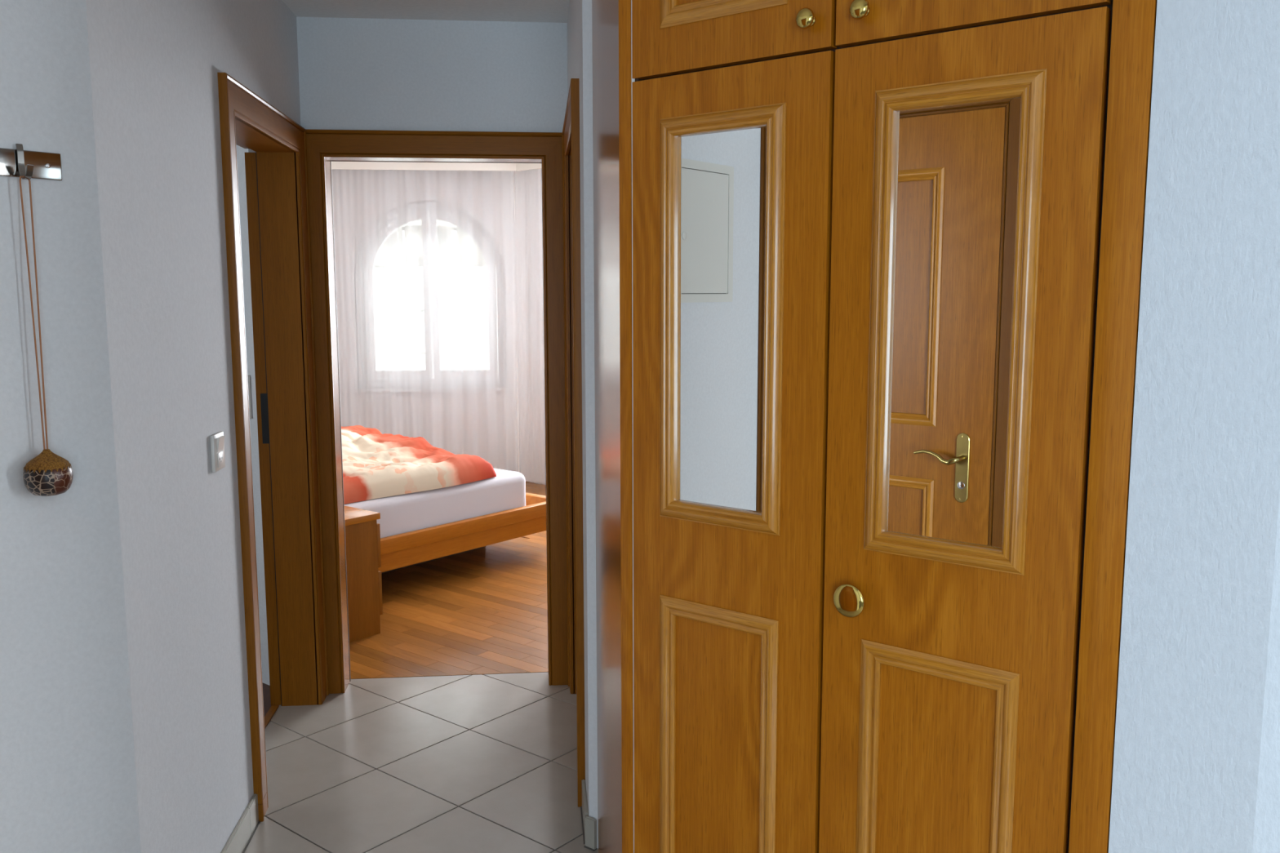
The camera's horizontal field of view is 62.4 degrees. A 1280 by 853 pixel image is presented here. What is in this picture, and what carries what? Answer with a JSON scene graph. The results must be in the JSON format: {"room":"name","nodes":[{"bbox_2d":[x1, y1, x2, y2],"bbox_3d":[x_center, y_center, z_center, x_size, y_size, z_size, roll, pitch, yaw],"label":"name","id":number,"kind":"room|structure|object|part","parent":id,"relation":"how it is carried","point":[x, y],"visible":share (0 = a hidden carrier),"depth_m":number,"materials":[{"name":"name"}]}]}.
{"room":"home hallway","nodes":[
{"label":"home hallway","id":0,"kind":"room"},
{"bbox_2d":[0,0,141,852],"bbox_3d":[-1.464,0.061,1.714,0.220,2.483,1.107,6,9,38],"label":"wall","id":1,"kind":"structure","parent":0,"point":[68,776],"depth_m":1.99,"materials":[{"name":"paint"}]},
{"bbox_2d":[0,143,62,180],"bbox_3d":[-1.140,-0.468,1.841,0.048,0.064,0.270,6,9,38],"label":"hook rail","id":2,"kind":"object","parent":1,"relation":"attached to","point":[17,162],"visible":1,"depth_m":1.91,"materials":[{"name":"silver metal"}]},
{"bbox_2d":[18,175,73,496],"bbox_3d":[-1.095,-0.161,1.925,0.081,0.580,0.081,6,9,38],"label":"pendant","id":3,"kind":"object","parent":2,"relation":"hanging from","point":[48,473],"visible":1,"depth_m":1.93,"materials":[{"name":"brown"}]},
{"bbox_3d":[-1.103,-0.202,1.919,0.011,0.493,0.004,0,7,2],"label":"cord","id":4,"kind":"part","parent":3,"relation":"part of","materials":[{"name":"brown fabric"}]},
{"bbox_3d":[-1.096,-0.203,1.927,0.005,0.493,0.011,-3,8,-25],"label":"cord","id":5,"kind":"part","parent":3,"relation":"part of","materials":[{"name":"brown fabric"}]},
{"bbox_2d":[85,0,301,852],"bbox_3d":[-1.201,-0.099,2.974,0.159,2.483,1.834,-1,7,-5],"label":"wall","id":6,"kind":"structure","parent":0,"point":[155,64],"depth_m":2.44,"materials":[{"name":"white paint"}]},
{"bbox_2d":[209,431,225,472],"bbox_3d":[-1.086,0.065,2.728,0.018,0.096,0.088,-1,7,-5],"label":"light switch","id":7,"kind":"object","parent":6,"relation":"attached to","point":[216,440],"visible":1,"depth_m":2.71,"materials":[{"name":"white plastic"}]},
{"bbox_2d":[217,451,223,467],"bbox_3d":[-1.083,0.084,2.731,0.002,0.036,0.048,-1,7,-5],"label":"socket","id":8,"kind":"object","parent":7,"relation":"attached to","point":[220,454],"depth_m":2.73,"materials":[{"name":"grey"}]},
{"bbox_2d":[221,794,260,852],"bbox_3d":[-1.064,1.150,2.645,0.015,0.088,0.815,-1,7,-5],"label":"baseboard","id":9,"kind":"structure","parent":6,"relation":"attached to","point":[242,833],"depth_m":2.91,"materials":[{"name":"tile"}]},
{"bbox_2d":[217,72,328,822],"bbox_3d":[-1.234,0.044,3.398,0.194,2.094,0.980,-1,7,-5],"label":"door","id":10,"kind":"structure","parent":6,"relation":"in","point":[277,184],"depth_m":3.74,"materials":[{"name":"brown wood"}]},
{"bbox_3d":[-1.106,0.071,2.964,0.023,2.040,0.091,-1,7,-5],"label":"casing","id":11,"kind":"part","parent":10,"relation":"part of","materials":[{"name":"brown wood"}]},
{"bbox_3d":[-1.342,-0.028,3.783,0.024,0.180,0.004,-1,7,-5],"label":"strike plate","id":12,"kind":"part","parent":10,"relation":"part of","materials":[{"name":"black metal"}]},
{"bbox_3d":[-1.151,-0.950,3.280,0.023,0.094,0.980,-1,7,-5],"label":"casing","id":13,"kind":"part","parent":10,"relation":"part of","materials":[{"name":"brown wood"}]},
{"bbox_3d":[-1.191,-0.013,3.840,0.023,2.094,0.101,-1,7,-5],"label":"casing","id":14,"kind":"part","parent":10,"relation":"part of","materials":[{"name":"brown wood"}]},
{"bbox_2d":[235,144,270,685],"bbox_3d":[-2.740,-0.424,5.097,3.750,2.600,0.193,6,9,38],"label":"wall","id":15,"kind":"structure","parent":0,"point":[241,151],"depth_m":3.99,"materials":[{"name":"white paint"}]},
{"bbox_2d":[247,374,252,418],"bbox_3d":[-1.505,-0.115,4.010,0.085,0.165,0.018,6,9,38],"label":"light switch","id":16,"kind":"object","parent":15,"relation":"attached to","point":[248,375],"visible":0.12,"depth_m":3.99,"materials":[{"name":"white plastic"}]},
{"bbox_2d":[244,481,598,852],"bbox_3d":[-0.104,1.229,2.829,8.700,0.120,12.700,-1,7,-5],"label":"floor","id":17,"kind":"structure","parent":0,"point":[485,763],"depth_m":3.66,"materials":[{"name":"grey tile"}]},
{"bbox_2d":[344,506,382,642],"bbox_3d":[-1.455,0.663,4.657,0.393,0.548,0.482,6,9,38],"label":"nightstand","id":18,"kind":"object","parent":17,"relation":"on","point":[362,531],"visible":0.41,"depth_m":4.65,"materials":[{"name":"brown wood"}]},
{"bbox_3d":[-1.310,0.516,4.822,0.382,0.198,0.016,6,9,38],"label":"drawer","id":19,"kind":"part","parent":18,"relation":"part of","materials":[{"name":"brown wood"}]},
{"bbox_3d":[-1.309,0.733,4.850,0.382,0.198,0.016,6,9,38],"label":"drawer","id":20,"kind":"part","parent":18,"relation":"part of","materials":[{"name":"brown wood"}]},
{"bbox_2d":[377,493,546,573],"bbox_3d":[-1.797,0.382,5.963,1.780,0.780,2.135,6,9,38],"label":"bed","id":21,"kind":"object","parent":17,"relation":"on","point":[406,549],"visible":0.04,"depth_m":5.65,"materials":[{"name":"brown wood"}]},
{"bbox_2d":[344,468,525,537],"bbox_3d":[-1.846,0.427,5.892,1.638,0.276,1.845,6,9,38],"label":"mattress","id":22,"kind":"object","parent":21,"relation":"on","point":[411,512],"visible":0.22,"depth_m":5.61,"materials":[{"name":"white fabric"}]},
{"bbox_2d":[341,425,496,504],"bbox_3d":[-1.838,0.159,5.871,1.639,0.257,1.395,6,9,38],"label":"duvet","id":23,"kind":"object","parent":22,"relation":"on","point":[376,464],"visible":0.35,"depth_m":5.67,"materials":[{"name":"fabric"}]},
{"bbox_3d":[-1.151,0.444,6.789,1.680,0.162,0.060,6,9,38],"label":"foot rail","id":24,"kind":"part","parent":21,"relation":"part of","materials":[{"name":"brown wood"}]},
{"bbox_2d":[591,0,1156,852],"bbox_3d":[0.305,0.003,2.166,1.383,2.479,0.389,6,9,38],"label":"wardrobe","id":25,"kind":"object","parent":17,"relation":"on","point":[867,273],"visible":1,"depth_m":1.88,"materials":[{"name":"brown wood"}]},
{"bbox_3d":[-0.074,-0.037,2.487,0.031,2.479,0.520,-1,7,-11],"label":"panel","id":26,"kind":"part","parent":25,"relation":"part of","materials":[{"name":"brown wood"}]},
{"bbox_3d":[0.057,0.724,2.245,0.038,0.748,0.016,6,9,38],"label":"moulding","id":27,"kind":"part","parent":25,"relation":"part of","materials":[{"name":"brown wood"}]},
{"bbox_3d":[0.053,-0.209,2.124,0.036,0.799,0.019,6,9,38],"label":"moulding","id":28,"kind":"part","parent":25,"relation":"part of","materials":[{"name":"brown wood"}]},
{"bbox_3d":[0.054,-0.961,2.031,0.038,0.373,0.016,6,9,38],"label":"moulding","id":29,"kind":"part","parent":25,"relation":"part of","materials":[{"name":"brown wood"}]},
{"bbox_3d":[0.157,-0.953,1.961,0.260,0.347,0.008,6,9,38],"label":"panel","id":30,"kind":"part","parent":25,"relation":"part of","materials":[{"name":"brown wood"}]},
{"bbox_3d":[0.160,0.733,2.175,0.260,0.722,0.008,6,9,38],"label":"panel","id":31,"kind":"part","parent":25,"relation":"part of","materials":[{"name":"brown wood"}]},
{"bbox_3d":[0.154,0.381,2.123,0.286,0.038,0.016,6,9,38],"label":"moulding","id":32,"kind":"part","parent":25,"relation":"part of","materials":[{"name":"brown wood"}]},
{"bbox_3d":[0.152,0.179,2.095,0.286,0.036,0.019,6,9,38],"label":"moulding","id":33,"kind":"part","parent":25,"relation":"part of","materials":[{"name":"brown wood"}]},
{"bbox_2d":[675,125,766,513],"bbox_3d":[0.158,-0.201,2.056,0.258,0.771,0.004,6,9,38],"label":"mirror","id":34,"kind":"object","parent":25,"relation":"on","point":[721,173],"depth_m":2.05,"materials":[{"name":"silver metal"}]},
{"bbox_3d":[0.150,-0.578,1.999,0.286,0.036,0.019,6,9,38],"label":"moulding","id":35,"kind":"part","parent":25,"relation":"part of","materials":[{"name":"brown wood"}]},
{"bbox_3d":[0.152,-0.785,1.975,0.286,0.038,0.016,6,9,38],"label":"moulding","id":36,"kind":"part","parent":25,"relation":"part of","materials":[{"name":"brown wood"}]},
{"bbox_3d":[0.168,0.242,2.111,0.446,1.850,0.022,6,9,38],"label":"door","id":37,"kind":"part","parent":25,"relation":"part of","materials":[{"name":"brown wood"}]},
{"bbox_3d":[0.165,-0.940,1.961,0.446,0.517,0.022,6,9,38],"label":"door","id":38,"kind":"part","parent":25,"relation":"part of","materials":[{"name":"brown wood"}]},
{"bbox_3d":[0.252,0.744,2.091,0.038,0.748,0.016,6,9,38],"label":"moulding","id":39,"kind":"part","parent":25,"relation":"part of","materials":[{"name":"brown wood"}]},
{"bbox_3d":[0.249,-0.190,1.970,0.036,0.799,0.019,6,9,38],"label":"moulding","id":40,"kind":"part","parent":25,"relation":"part of","materials":[{"name":"brown wood"}]},
{"bbox_3d":[0.292,-0.715,1.854,0.036,0.036,0.031,6,9,38],"label":"knob","id":41,"kind":"part","parent":25,"relation":"part of","materials":[{"name":"gold metal"}]},
{"bbox_3d":[0.382,0.314,1.915,0.063,0.063,0.030,6,9,38],"label":"knob","id":42,"kind":"part","parent":25,"relation":"part of","materials":[{"name":"gold metal"}]},
{"bbox_3d":[0.374,-0.707,1.790,0.036,0.036,0.031,6,9,38],"label":"knob","id":43,"kind":"part","parent":25,"relation":"part of","materials":[{"name":"gold metal"}]},
{"bbox_3d":[0.419,0.760,1.959,0.038,0.748,0.016,6,9,38],"label":"moulding","id":44,"kind":"part","parent":25,"relation":"part of","materials":[{"name":"brown wood"}]},
{"bbox_3d":[0.414,-0.174,1.839,0.036,0.799,0.019,6,9,38],"label":"moulding","id":45,"kind":"part","parent":25,"relation":"part of","materials":[{"name":"brown wood"}]},
{"bbox_3d":[0.522,0.769,1.889,0.260,0.722,0.008,6,9,38],"label":"panel","id":46,"kind":"part","parent":25,"relation":"part of","materials":[{"name":"brown wood"}]},
{"bbox_3d":[0.515,0.417,1.838,0.286,0.038,0.016,6,9,38],"label":"moulding","id":47,"kind":"part","parent":25,"relation":"part of","materials":[{"name":"brown wood"}]},
{"bbox_3d":[0.513,0.214,1.810,0.286,0.036,0.019,6,9,38],"label":"moulding","id":48,"kind":"part","parent":25,"relation":"part of","materials":[{"name":"brown wood"}]},
{"bbox_2d":[884,96,1021,549],"bbox_3d":[0.520,-0.165,1.771,0.258,0.771,0.004,6,9,38],"label":"mirror","id":49,"kind":"object","parent":25,"relation":"on","point":[953,178],"depth_m":1.77,"materials":[{"name":"mirror"}]},
{"bbox_3d":[0.512,-0.543,1.714,0.286,0.036,0.019,6,9,38],"label":"moulding","id":50,"kind":"part","parent":25,"relation":"part of","materials":[{"name":"brown wood"}]},
{"bbox_3d":[0.524,0.277,1.829,0.448,1.850,0.022,6,9,38],"label":"door","id":51,"kind":"part","parent":25,"relation":"part of","materials":[{"name":"brown wood"}]},
{"bbox_3d":[0.522,-0.904,1.680,0.448,0.517,0.022,6,9,38],"label":"door","id":52,"kind":"part","parent":25,"relation":"part of","materials":[{"name":"brown wood"}]},
{"bbox_3d":[0.613,0.779,1.806,0.038,0.748,0.016,6,9,38],"label":"moulding","id":53,"kind":"part","parent":25,"relation":"part of","materials":[{"name":"brown wood"}]},
{"bbox_3d":[0.610,-0.155,1.684,0.036,0.799,0.019,6,9,38],"label":"moulding","id":54,"kind":"part","parent":25,"relation":"part of","materials":[{"name":"brown wood"}]},
{"bbox_2d":[282,0,569,22],"bbox_3d":[0.579,-1.194,1.121,7.600,0.150,10.000,-1,7,-5],"label":"ceiling","id":55,"kind":"structure","parent":0,"point":[517,11],"depth_m":3.65,"materials":[{"name":"paint"}]},
{"bbox_2d":[296,16,568,132],"bbox_3d":[-0.746,-0.227,3.981,1.263,2.483,0.098,-1,7,-5],"label":"wall","id":56,"kind":"structure","parent":0,"point":[355,73],"depth_m":3.80,"materials":[{"name":"paint"}]},
{"bbox_2d":[306,128,568,693],"bbox_3d":[-0.740,-0.034,4.002,0.949,2.094,0.137,-1,7,-5],"label":"door","id":57,"kind":"structure","parent":56,"relation":"in","point":[324,147],"depth_m":3.91,"materials":[{"name":"brown wood"}]},
{"bbox_3d":[-1.168,-0.021,3.904,0.077,2.094,0.023,-1,7,-5],"label":"casing","id":58,"kind":"part","parent":57,"relation":"part of","materials":[{"name":"brown wood"}]},
{"bbox_3d":[-0.736,-1.019,3.820,0.949,0.094,0.023,-1,7,-5],"label":"casing","id":59,"kind":"part","parent":57,"relation":"part of","materials":[{"name":"brown wood"}]},
{"bbox_3d":[-0.309,-0.033,3.987,0.095,2.094,0.023,-1,7,-5],"label":"casing","id":60,"kind":"part","parent":57,"relation":"part of","materials":[{"name":"brown wood"}]},
{"bbox_2d":[513,170,519,471],"bbox_3d":[-2.917,-0.850,8.375,4.220,2.620,0.340,-1,7,-5],"label":"wall","id":61,"kind":"structure","parent":0,"point":[513,171],"depth_m":8.47,"materials":[{"name":"paint"}]},
{"bbox_2d":[567,0,577,93],"bbox_3d":[-0.141,-0.170,3.523,0.150,2.483,0.937,-1,7,-5],"label":"wall","id":62,"kind":"structure","parent":0,"point":[572,19],"depth_m":3.32,"materials":[{"name":"white paint"}]},
{"bbox_2d":[561,78,585,807],"bbox_3d":[-0.163,0.029,3.499,0.143,2.094,0.983,-1,7,-5],"label":"door","id":63,"kind":"structure","parent":62,"relation":"in","point":[571,131],"depth_m":3.11,"materials":[{"name":"brown wood"}]},
{"bbox_3d":[-0.225,-0.962,3.368,0.023,0.094,0.983,-1,7,-5],"label":"casing","id":64,"kind":"part","parent":63,"relation":"part of","materials":[{"name":"brown wood"}]},
{"bbox_3d":[-0.266,-0.026,3.935,0.023,2.094,0.089,-1,7,-5],"label":"casing","id":65,"kind":"part","parent":63,"relation":"part of","materials":[{"name":"brown wood"}]},
{"bbox_3d":[-0.180,0.086,3.052,0.023,2.094,0.089,-1,7,-5],"label":"casing","id":66,"kind":"part","parent":63,"relation":"part of","materials":[{"name":"brown wood"}]},
{"bbox_2d":[577,0,598,848],"bbox_3d":[0.478,-0.026,2.379,1.877,2.483,0.303,7,10,44],"label":"wall","id":67,"kind":"structure","parent":0,"point":[584,6],"depth_m":2.79,"materials":[{"name":"white paint"}]},
{"bbox_2d":[580,779,588,844],"bbox_3d":[-0.159,1.099,3.028,0.015,0.088,0.212,-1,7,-5],"label":"baseboard","id":68,"kind":"structure","parent":67,"relation":"attached to","point":[584,809],"depth_m":3.02,"materials":[{"name":"tile"}]},
{"bbox_2d":[583,816,597,851],"bbox_3d":[-0.136,1.115,2.901,0.036,0.088,0.015,6,9,38],"label":"baseboard","id":69,"kind":"structure","parent":67,"relation":"attached to","point":[590,823],"depth_m":2.90,"materials":[{"name":"tile"}]},
{"bbox_2d":[1108,0,1279,852],"bbox_3d":[2.488,0.043,1.799,3.504,2.483,0.468,-1,7,-5],"label":"wall","id":70,"kind":"structure","parent":0,"point":[1197,756],"depth_m":1.54,"materials":[{"name":"white paint"}]},
{"bbox_3d":[-1.276,-1.878,6.210,7.300,0.160,4.820,-1,7,-5],"label":"ceiling","id":71,"kind":"structure","parent":0,"visible":0},
{"bbox_2d":[331,168,518,471],"bbox_3d":[-2.183,-0.755,8.176,2.452,2.420,0.069,-1,7,-5],"label":"sheer curtain","id":72,"kind":"object","parent":71,"relation":"hanging from","point":[424,260],"visible":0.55,"depth_m":8.21,"materials":[{"name":"white fabric"}]},
{"bbox_2d":[331,161,541,171],"bbox_3d":[-1.396,-1.921,7.511,6.469,0.083,1.314,2,7,15],"label":"trim","id":73,"kind":"structure","parent":71,"relation":"attached to","point":[335,165],"depth_m":7.98,"materials":[{"name":"white"}]},
{"bbox_2d":[514,168,546,484],"bbox_3d":[0.043,-0.670,7.470,2.612,2.420,0.065,6,9,38],"label":"sheer curtain","id":74,"kind":"object","parent":73,"relation":"hanging from","point":[527,183],"visible":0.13,"depth_m":8.18,"materials":[{"name":"white fabric"}]}
]}

